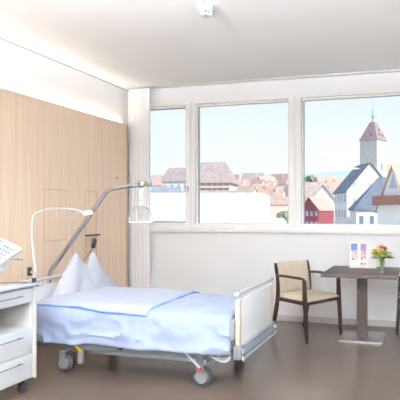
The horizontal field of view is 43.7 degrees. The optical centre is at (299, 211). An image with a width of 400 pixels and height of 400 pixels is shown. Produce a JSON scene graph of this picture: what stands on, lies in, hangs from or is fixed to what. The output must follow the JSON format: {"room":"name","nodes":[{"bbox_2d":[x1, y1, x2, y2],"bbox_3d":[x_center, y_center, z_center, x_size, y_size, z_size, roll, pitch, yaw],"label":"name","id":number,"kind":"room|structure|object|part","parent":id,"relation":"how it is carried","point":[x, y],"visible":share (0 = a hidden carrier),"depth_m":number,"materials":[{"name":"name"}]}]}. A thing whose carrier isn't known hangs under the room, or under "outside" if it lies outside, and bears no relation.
{"room":"hospital room","nodes":[
{"label":"hospital room","id":0,"kind":"room"},
{"bbox_2d":[0,39,127,286],"bbox_3d":[-3.484,-0.140,2.349,0.200,3.000,8.858,0,0,14],"label":"wall","id":1,"kind":"structure","parent":0,"point":[23,71],"depth_m":5.27,"materials":[{"name":"white paint"}]},
{"bbox_2d":[0,87,126,286],"bbox_3d":[-3.336,0.106,2.320,0.102,2.508,8.372,0,0,14],"label":"panelling","id":2,"kind":"object","parent":1,"relation":"attached to","point":[52,154],"visible":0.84,"depth_m":5.15,"materials":[{"name":"brown wood"}]},
{"bbox_2d":[0,38,128,90],"bbox_3d":[-3.371,-1.635,2.373,0.008,0.010,8.558,0,0,14],"label":"trim","id":3,"kind":"structure","parent":1,"relation":"attached to","point":[0,38],"depth_m":5.26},
{"bbox_2d":[0,0,399,89],"bbox_3d":[-0.501,-1.765,1.599,6.352,0.250,8.858,0,0,14],"label":"ceiling","id":4,"kind":"structure","parent":0,"point":[125,44],"depth_m":4.51,"materials":[{"name":"paint"}]},
{"bbox_2d":[198,3,213,17],"bbox_3d":[-0.750,-1.599,3.844,0.132,0.083,0.132,0,0,14],"label":"smoke detector","id":5,"kind":"object","parent":4,"relation":"attached to","point":[206,10],"visible":1,"depth_m":3.81,"materials":[{"name":"white plastic"}]},
{"bbox_2d":[0,321,399,399],"bbox_3d":[-0.501,1.460,1.599,6.352,0.200,8.858,0,0,14],"label":"floor","id":6,"kind":"structure","parent":0,"point":[285,367],"depth_m":3.99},
{"bbox_2d":[0,283,43,392],"bbox_3d":[-2.290,0.953,3.449,0.496,0.815,0.652,0,0,14],"label":"base cabinet","id":7,"kind":"object","parent":6,"relation":"on","point":[17,300],"visible":1,"depth_m":3.56,"materials":[{"name":"laminate"}]},
{"bbox_3d":[-2.083,1.118,3.360,0.021,0.008,0.362,0,0,14],"label":"handle","id":8,"kind":"part","parent":7,"relation":"part of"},
{"bbox_3d":[-2.102,1.160,3.369,0.020,0.184,0.563,0,0,14],"label":"drawer","id":9,"kind":"part","parent":7,"relation":"part of","materials":[{"name":"white laminate"}]},
{"bbox_3d":[-2.102,0.971,3.369,0.020,0.185,0.563,0,0,14],"label":"drawer","id":10,"kind":"part","parent":7,"relation":"part of","materials":[{"name":"white laminate"}]},
{"bbox_3d":[-2.102,0.627,3.369,0.020,0.106,0.563,0,0,14],"label":"drawer","id":11,"kind":"part","parent":7,"relation":"part of","materials":[{"name":"white laminate"}]},
{"bbox_2d":[0,283,35,292],"bbox_3d":[-2.308,0.557,3.427,0.472,0.022,0.602,0,0,14],"label":"countertop","id":12,"kind":"structure","parent":7,"relation":"on","point":[3,286],"depth_m":3.55,"materials":[{"name":"white laminate"}]},
{"bbox_2d":[0,239,24,272],"bbox_3d":[-2.200,0.370,3.507,0.217,0.353,0.318,0,0,29],"label":"telephone","id":13,"kind":"object","parent":12,"relation":"on","point":[8,250],"visible":1,"depth_m":3.52,"materials":[{"name":"white plastic"}]},
{"bbox_2d":[27,207,93,282],"bbox_3d":[-1.888,0.269,3.808,0.472,0.603,0.082,0,0,-27],"label":"reading lamp","id":14,"kind":"object","parent":12,"relation":"on","point":[30,272],"visible":0.98,"depth_m":3.70,"materials":[{"name":"metal"}]},
{"bbox_3d":[-2.086,0.463,3.711,0.025,0.065,0.024,0,0,14],"label":"clamp knob","id":15,"kind":"part","parent":14,"relation":"part of","materials":[{"name":"black plastic"}]},
{"bbox_3d":[-2.044,0.287,3.700,0.044,0.379,0.023,0,0,-31],"label":"stem","id":16,"kind":"part","parent":14,"relation":"part of","materials":[{"name":"white plastic"}]},
{"bbox_3d":[-2.066,0.554,3.382,0.018,0.017,0.632,0,0,14],"label":"rail","id":17,"kind":"part","parent":7,"relation":"part of","materials":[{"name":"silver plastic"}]},
{"bbox_2d":[15,274,275,385],"bbox_3d":[-1.349,0.981,4.281,2.114,0.759,0.930,0,0,14],"label":"hospital bed","id":18,"kind":"object","parent":6,"relation":"on","point":[253,322],"visible":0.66,"depth_m":3.94,"materials":[{"name":"white plastic"}]},
{"bbox_3d":[-2.346,0.625,4.552,0.033,0.032,0.825,0,0,14],"label":"rail","id":19,"kind":"part","parent":18,"relation":"part of","materials":[{"name":"white plastic"}]},
{"bbox_3d":[-2.346,0.850,4.552,0.022,0.350,0.755,0,0,14],"label":"headboard","id":20,"kind":"part","parent":18,"relation":"part of","materials":[{"name":"white plastic"}]},
{"bbox_2d":[53,252,117,295],"bbox_3d":[-2.036,0.600,4.662,0.172,0.415,0.880,0,0,14],"label":"pillow","id":21,"kind":"object","parent":18,"relation":"on","point":[78,276],"visible":0.84,"depth_m":4.54,"materials":[{"name":"white fabric"}]},
{"bbox_2d":[47,181,150,283],"bbox_3d":[-1.881,0.376,4.453,1.105,1.308,0.060,0,0,14],"label":"pole","id":22,"kind":"object","parent":18,"relation":"attached to","point":[140,184],"visible":0.88,"depth_m":4.46,"materials":[{"name":"silver metal"}]},
{"bbox_2d":[128,188,152,223],"bbox_3d":[-1.437,-0.054,4.341,0.215,0.337,0.028,0,0,-14],"label":"grip","id":23,"kind":"object","parent":22,"relation":"hanging from","point":[140,203],"visible":1,"depth_m":4.34,"materials":[{"name":"grey plastic"}]},
{"bbox_2d":[36,293,246,355],"bbox_3d":[-1.282,0.919,4.272,1.824,0.334,1.053,0,0,14],"label":"duvet","id":24,"kind":"object","parent":18,"relation":"on","point":[194,323],"visible":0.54,"depth_m":3.79,"materials":[{"name":"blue fabric"}]},
{"bbox_2d":[37,286,200,316],"bbox_3d":[-1.590,0.779,4.338,1.060,0.088,0.948,0,0,14],"label":"folded blanket","id":25,"kind":"object","parent":24,"relation":"on","point":[135,301],"visible":1,"depth_m":4.07,"materials":[{"name":"white fabric"}]},
{"bbox_3d":[-1.359,0.905,4.296,1.970,0.190,0.810,0,0,14],"label":"mattress","id":26,"kind":"part","parent":18,"relation":"part of","materials":[{"name":"fabric"}]},
{"bbox_3d":[-0.470,0.865,3.668,0.034,0.390,0.044,0,0,14],"label":"post","id":27,"kind":"part","parent":18,"relation":"part of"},
{"bbox_3d":[-0.372,0.850,4.056,0.022,0.350,0.755,0,0,14],"label":"footboard","id":28,"kind":"part","parent":18,"relation":"part of","materials":[{"name":"white plastic"}]},
{"bbox_3d":[-0.372,0.625,4.056,0.033,0.032,0.825,0,0,14],"label":"rail","id":29,"kind":"part","parent":18,"relation":"part of","materials":[{"name":"white plastic"}]},
{"bbox_3d":[-0.275,0.865,4.444,0.034,0.390,0.044,0,0,14],"label":"post","id":30,"kind":"part","parent":18,"relation":"part of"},
{"bbox_2d":[273,260,341,343],"bbox_3d":[0.063,0.963,5.321,0.557,0.794,0.596,0,0,-44],"label":"armchair","id":31,"kind":"object","parent":6,"relation":"on","point":[292,276],"visible":0.91,"depth_m":5.29,"materials":[{"name":"beige fabric"}]},
{"bbox_3d":[-0.274,0.965,5.318,0.034,0.790,0.134,0,0,-44],"label":"leg","id":32,"kind":"part","parent":31,"relation":"part of","materials":[{"name":"brown wood"}]},
{"bbox_3d":[-0.099,0.721,5.119,0.043,0.079,0.462,0,0,-44],"label":"armrest","id":33,"kind":"part","parent":31,"relation":"part of","materials":[{"name":"brown wood"}]},
{"bbox_3d":[-0.078,0.732,5.469,0.464,0.332,0.095,0,0,-44],"label":"backrest","id":34,"kind":"part","parent":31,"relation":"part of","materials":[{"name":"beige fabric"}]},
{"bbox_3d":[0.057,1.035,4.950,0.033,0.650,0.069,0,0,-44],"label":"leg","id":35,"kind":"part","parent":31,"relation":"part of","materials":[{"name":"brown wood"}]},
{"bbox_3d":[0.079,0.965,5.658,0.034,0.790,0.134,0,0,-44],"label":"leg","id":36,"kind":"part","parent":31,"relation":"part of","materials":[{"name":"brown wood"}]},
{"bbox_3d":[0.083,0.955,5.301,0.516,0.040,0.467,0,0,-44],"label":"seat frame","id":37,"kind":"part","parent":31,"relation":"part of","materials":[{"name":"brown wood"}]},
{"bbox_3d":[0.093,0.911,5.291,0.491,0.050,0.464,0,0,-44],"label":"seat","id":38,"kind":"part","parent":31,"relation":"part of","materials":[{"name":"beige fabric"}]},
{"bbox_3d":[0.272,0.721,5.475,0.043,0.079,0.462,0,0,-44],"label":"armrest","id":39,"kind":"part","parent":31,"relation":"part of","materials":[{"name":"brown wood"}]},
{"bbox_3d":[0.435,1.035,5.313,0.033,0.650,0.069,0,0,-44],"label":"leg","id":40,"kind":"part","parent":31,"relation":"part of","materials":[{"name":"brown wood"}]},
{"bbox_2d":[321,266,399,343],"bbox_3d":[0.670,0.995,5.142,0.763,0.730,0.770,0,0,14],"label":"pedestal table","id":41,"kind":"object","parent":6,"relation":"on","point":[361,335],"visible":1,"depth_m":5.12,"materials":[{"name":"brown wood"}]},
{"bbox_3d":[0.676,1.353,5.205,0.456,0.014,0.455,0,0,14],"label":"plate","id":42,"kind":"part","parent":41,"relation":"part of","materials":[{"name":"metal"}]},
{"bbox_2d":[349,243,375,267],"bbox_3d":[0.699,0.488,5.351,0.295,0.281,0.032,0,0,14],"label":"leaflet","id":43,"kind":"object","parent":41,"relation":"on","point":[360,256],"visible":1,"depth_m":5.36,"materials":[{"name":"white paper"}]},
{"bbox_2d":[351,244,356,249],"bbox_3d":[0.605,0.397,5.372,0.070,0.077,0.001,0,0,-1],"label":"picture","id":44,"kind":"object","parent":43,"relation":"on","point":[353,246],"depth_m":5.37},
{"bbox_3d":[0.609,0.488,5.374,0.114,0.281,0.002,0,0,-1],"label":"panel","id":45,"kind":"part","parent":43,"relation":"part of","materials":[{"name":"white paper"}]},
{"bbox_3d":[0.706,0.488,5.349,0.095,0.281,0.002,0,0,33],"label":"panel","id":46,"kind":"part","parent":43,"relation":"part of","materials":[{"name":"white paper"}]},
{"bbox_2d":[361,244,365,250],"bbox_3d":[0.705,0.397,5.349,0.070,0.077,0.001,0,0,33],"label":"picture","id":47,"kind":"object","parent":43,"relation":"on","point":[363,246],"depth_m":5.35},
{"bbox_3d":[0.795,0.498,5.327,0.100,0.261,0.002,0,0,-3],"label":"panel","id":48,"kind":"part","parent":43,"relation":"part of","materials":[{"name":"white paper"}]},
{"bbox_2d":[379,260,384,272],"bbox_3d":[0.846,0.568,4.974,0.066,0.125,0.066,0,0,14],"label":"glass vase","id":49,"kind":"object","parent":41,"relation":"on","point":[381,263],"visible":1,"depth_m":4.95,"materials":[{"name":"clear glass"}]},
{"bbox_2d":[370,244,393,260],"bbox_3d":[0.857,0.475,4.980,0.281,0.281,0.255,0,0,14],"label":"flower bouquet","id":50,"kind":"object","parent":49,"relation":"in","point":[386,252],"visible":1,"depth_m":4.93,"materials":[{"name":"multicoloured plant"}]},
{"bbox_2d":[396,276,399,335],"bbox_3d":[1.397,0.963,5.083,0.596,0.794,0.557,0,0,-11],"label":"armchair","id":51,"kind":"object","parent":6,"relation":"on","point":[398,296],"visible":1,"depth_m":5.28,"materials":[{"name":"brown wood"}]},
{"bbox_2d":[128,72,399,320],"bbox_3d":[0.567,-0.140,5.846,5.952,3.000,0.100,0,0,14],"label":"wall","id":52,"kind":"structure","parent":0,"point":[221,263],"depth_m":6.04,"materials":[{"name":"white paint"}]},
{"bbox_2d":[130,88,149,287],"bbox_3d":[-2.121,-0.139,6.374,0.307,2.973,0.016,0,0,14],"label":"curtain","id":53,"kind":"object","parent":52,"relation":"hanging from","point":[139,98],"visible":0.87,"depth_m":6.38,"materials":[{"name":"fabric"}]},
{"bbox_2d":[149,103,190,226],"bbox_3d":[-1.776,-0.583,6.396,0.715,1.685,0.156,0,0,14],"label":"window","id":54,"kind":"structure","parent":52,"relation":"in","point":[187,106],"depth_m":6.30,"materials":[{"name":"grey plastic"}]},
{"bbox_2d":[192,96,293,227],"bbox_3d":[-0.730,-0.583,6.161,1.380,1.685,0.102,0,0,14],"label":"window","id":55,"kind":"structure","parent":52,"relation":"in","point":[196,106],"depth_m":6.16,"materials":[{"name":"grey plastic"}]},
{"bbox_2d":[127,69,399,89],"bbox_3d":[0.558,-1.635,5.704,5.900,0.013,0.040,0,0,14],"label":"trim","id":56,"kind":"structure","parent":52,"relation":"attached to","point":[392,69],"depth_m":5.94,"materials":[{"name":"paint"}]},
{"bbox_2d":[150,227,399,233],"bbox_3d":[-0.139,0.235,5.949,4.070,0.060,0.045,0,0,14],"label":"trim","id":57,"kind":"structure","parent":52,"relation":"attached to","point":[156,229],"depth_m":5.96,"materials":[{"name":"white paint"}]},
{"bbox_2d":[276,314,399,327],"bbox_3d":[0.553,1.323,5.792,5.952,0.075,0.012,0,0,14],"label":"baseboard","id":58,"kind":"structure","parent":52,"relation":"attached to","point":[312,319],"depth_m":5.83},
{"bbox_2d":[297,90,399,228],"bbox_3d":[0.895,-0.583,5.753,1.910,1.685,0.102,0,0,14],"label":"window","id":59,"kind":"structure","parent":52,"relation":"in","point":[301,100],"depth_m":5.92,"materials":[{"name":"grey plastic"}]},
{"label":"outside","id":60,"kind":"structure","parent":0,"visible":0},
{"bbox_3d":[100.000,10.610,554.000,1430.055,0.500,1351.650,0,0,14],"label":"ground","id":61,"kind":"structure","parent":60,"visible":0},
{"bbox_2d":[151,175,162,186],"bbox_3d":[-42.780,-0.430,150.000,6.700,21.580,6.700,0,0,-20],"label":"house","id":62,"kind":"structure","parent":61,"relation":"on","point":[155,179],"depth_m":147.77,"materials":[{"name":"tile"}]},
{"bbox_2d":[150,187,180,192],"bbox_3d":[-27.200,2.670,98.000,5.700,15.380,6.700,0,0,-12],"label":"house","id":63,"kind":"structure","parent":61,"relation":"on","point":[153,189],"depth_m":96.42,"materials":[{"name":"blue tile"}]},
{"bbox_2d":[160,168,185,192],"bbox_3d":[-31.669,-0.880,132.612,10.600,22.480,9.600,0,0,14],"label":"house","id":64,"kind":"structure","parent":61,"relation":"on","point":[173,177],"depth_m":130.11,"materials":[{"name":"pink tile"}]},
{"bbox_2d":[150,193,270,222],"bbox_3d":[-12.750,4.335,50.000,18.700,12.050,12.200,0,0,0],"label":"annex","id":65,"kind":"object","parent":61,"relation":"on","point":[163,206],"visible":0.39,"depth_m":44.00,"materials":[{"name":"white paint"}]},
{"bbox_2d":[185,162,239,189],"bbox_3d":[-21.207,-0.880,117.900,11.200,22.480,10.600,0,0,4],"label":"house","id":66,"kind":"structure","parent":61,"relation":"on","point":[213,175],"depth_m":114.60,"materials":[{"name":"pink tile"}]},
{"bbox_2d":[182,190,247,192],"bbox_3d":[-17.600,2.970,100.000,13.300,14.780,6.700,0,0,-2],"label":"house","id":67,"kind":"structure","parent":61,"relation":"on","point":[183,191],"depth_m":99.38,"materials":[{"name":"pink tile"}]},
{"bbox_2d":[237,179,249,187],"bbox_3d":[-18.037,0.363,144.000,5.646,19.995,5.151,0,0,-17],"label":"house","id":68,"kind":"structure","parent":61,"relation":"on","point":[243,182],"depth_m":143.61,"materials":[{"name":"tile"}]},
{"bbox_2d":[237,186,257,192],"bbox_3d":[-13.143,2.043,119.000,4.763,16.634,4.356,0,0,20],"label":"house","id":69,"kind":"structure","parent":61,"relation":"on","point":[251,189],"depth_m":118.47,"materials":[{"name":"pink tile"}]},
{"bbox_2d":[211,218,285,222],"bbox_3d":[-4.200,5.485,42.000,5.800,9.750,8.000,0,0,0],"label":"annex","id":70,"kind":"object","parent":61,"relation":"on","point":[223,220],"visible":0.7,"depth_m":38.22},
{"bbox_2d":[150,171,350,191],"bbox_3d":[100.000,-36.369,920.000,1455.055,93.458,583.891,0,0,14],"label":"hills","id":71,"kind":"structure","parent":61,"relation":"on","point":[343,174],"depth_m":956.81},
{"bbox_2d":[241,173,263,184],"bbox_3d":[-20.946,-3.419,214.000,9.427,27.558,8.555,0,0,11],"label":"house","id":72,"kind":"structure","parent":61,"relation":"on","point":[251,176],"depth_m":212.74,"materials":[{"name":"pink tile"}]},
{"bbox_2d":[250,180,264,185],"bbox_3d":[-13.403,0.103,154.000,4.752,20.514,4.347,0,0,34],"label":"house","id":73,"kind":"structure","parent":61,"relation":"on","point":[253,181],"depth_m":153.46,"materials":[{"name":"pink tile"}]},
{"bbox_2d":[252,184,270,192],"bbox_3d":[-9.974,1.661,124.000,4.939,17.397,4.515,0,0,-23],"label":"house","id":74,"kind":"structure","parent":61,"relation":"on","point":[260,188],"depth_m":123.18,"materials":[{"name":"tile"}]},
{"bbox_2d":[258,176,275,179],"bbox_3d":[-13.070,-1.733,189.000,6.851,24.187,6.236,0,0,-29],"label":"house","id":75,"kind":"structure","parent":61,"relation":"on","point":[259,177],"depth_m":188.34,"materials":[{"name":"beige tile"}]},
{"bbox_2d":[264,180,277,185],"bbox_3d":[-10.473,-0.408,172.000,4.889,21.537,4.470,0,0,-17],"label":"house","id":76,"kind":"structure","parent":61,"relation":"on","point":[271,182],"depth_m":171.55,"materials":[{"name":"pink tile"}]},
{"bbox_2d":[264,186,286,196],"bbox_3d":[-6.051,2.123,116.000,4.889,16.475,4.470,0,0,14],"label":"house","id":77,"kind":"structure","parent":61,"relation":"on","point":[272,191],"depth_m":115.05,"materials":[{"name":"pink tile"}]},
{"bbox_2d":[270,197,287,217],"bbox_3d":[-3.900,3.970,80.000,5.500,12.780,6.300,0,0,-8],"label":"house","id":78,"kind":"structure","parent":61,"relation":"on","point":[277,204],"depth_m":77.12,"materials":[{"name":"paint"}]},
{"bbox_2d":[271,174,287,185],"bbox_3d":[-8.312,-2.806,204.000,9.012,26.332,8.181,0,0,29],"label":"house","id":79,"kind":"structure","parent":61,"relation":"on","point":[281,178],"depth_m":202.03,"materials":[{"name":"tile"}]},
{"bbox_2d":[276,211,287,222],"bbox_3d":[-1.997,5.123,65.160,2.362,10.485,3.011,0,0,-2],"label":"tree","id":80,"kind":"object","parent":61,"relation":"on","point":[283,214],"visible":0.33,"depth_m":64.28,"materials":[{"name":"green plant"}]},
{"bbox_2d":[279,184,287,196],"bbox_3d":[-3.433,1.718,122.000,4.133,17.283,3.790,0,0,-29],"label":"house","id":81,"kind":"structure","parent":61,"relation":"on","point":[285,185],"depth_m":121.27,"materials":[{"name":"tile"}]},
{"bbox_2d":[305,175,315,181],"bbox_3d":[4.371,-4.259,249.674,10.358,29.243,9.355,0,0,12],"label":"tree","id":82,"kind":"object","parent":61,"relation":"on","point":[311,178],"visible":0.25,"depth_m":246.24,"materials":[{"name":"green plant"}]},
{"bbox_2d":[305,182,329,200],"bbox_3d":[5.200,0.120,165.000,10.200,20.480,8.700,0,0,4],"label":"house","id":83,"kind":"structure","parent":61,"relation":"on","point":[311,188],"depth_m":163.33,"materials":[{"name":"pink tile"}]},
{"bbox_2d":[305,197,334,223],"bbox_3d":[3.900,3.570,108.000,5.300,13.580,7.700,0,0,32],"label":"house","id":84,"kind":"structure","parent":61,"relation":"on","point":[317,209],"depth_m":105.34,"materials":[{"name":"red painted plaster"},{"name":"grey roof tile"},{"name":"glass"}]},
{"bbox_2d":[313,185,334,223],"bbox_3d":[6.200,1.820,124.000,7.200,17.080,9.700,0,0,6],"label":"house","id":85,"kind":"structure","parent":61,"relation":"on","point":[323,191],"depth_m":119.42,"materials":[{"name":"white paint"}]},
{"bbox_2d":[314,176,338,181],"bbox_3d":[12.200,-2.730,215.000,10.700,26.180,8.700,0,0,-20],"label":"house","id":86,"kind":"structure","parent":61,"relation":"on","point":[318,178],"depth_m":213.60,"materials":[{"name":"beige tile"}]},
{"bbox_2d":[325,178,344,197],"bbox_3d":[14.600,-0.830,175.000,10.700,22.380,9.700,0,0,-10],"label":"house","id":87,"kind":"structure","parent":61,"relation":"on","point":[334,182],"depth_m":173.21,"materials":[{"name":"orange tile"}]},
{"bbox_2d":[332,162,382,223],"bbox_3d":[11.400,0.870,87.500,9.100,18.980,8.200,0,0,-12],"label":"house","id":88,"kind":"structure","parent":61,"relation":"on","point":[362,176],"depth_m":83.90,"materials":[{"name":"paint"}]},
{"bbox_2d":[348,177,385,223],"bbox_3d":[13.000,2.470,76.000,10.000,15.780,9.700,0,0,0],"label":"house","id":89,"kind":"structure","parent":61,"relation":"on","point":[362,210],"depth_m":72.40,"materials":[{"name":"tile"}]},
{"bbox_2d":[359,100,387,177],"bbox_3d":[20.100,-10.440,132.000,5.800,41.600,5.800,0,0,39],"label":"tower","id":90,"kind":"structure","parent":61,"relation":"on","point":[373,143],"depth_m":130.33,"materials":[{"name":"stone"}]},
{"bbox_2d":[372,165,399,223],"bbox_3d":[14.019,2.520,56.938,9.650,15.680,6.100,0,0,-30],"label":"house","id":91,"kind":"structure","parent":61,"relation":"on","point":[387,209],"depth_m":55.19,"materials":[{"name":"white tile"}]},
{"bbox_2d":[387,164,392,174],"bbox_3d":[29.500,-2.130,150.000,12.700,24.980,9.700,0,0,-25],"label":"house","id":92,"kind":"structure","parent":61,"relation":"on","point":[388,165],"depth_m":148.26,"materials":[{"name":"tile"}]},
{"bbox_3d":[-2.435,0.277,5.683,0.048,0.023,0.235,0,0,14],"label":"hook rail","id":93,"kind":"object","parent":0,"visible":0},
{"bbox_2d":[84,235,96,260],"bbox_3d":[-2.447,0.571,5.568,0.035,0.579,0.260,0,0,21],"label":"handset","id":94,"kind":"object","parent":93,"relation":"hanging from","point":[94,241],"visible":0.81,"depth_m":5.62,"materials":[{"name":"black plastic"}]}
]}

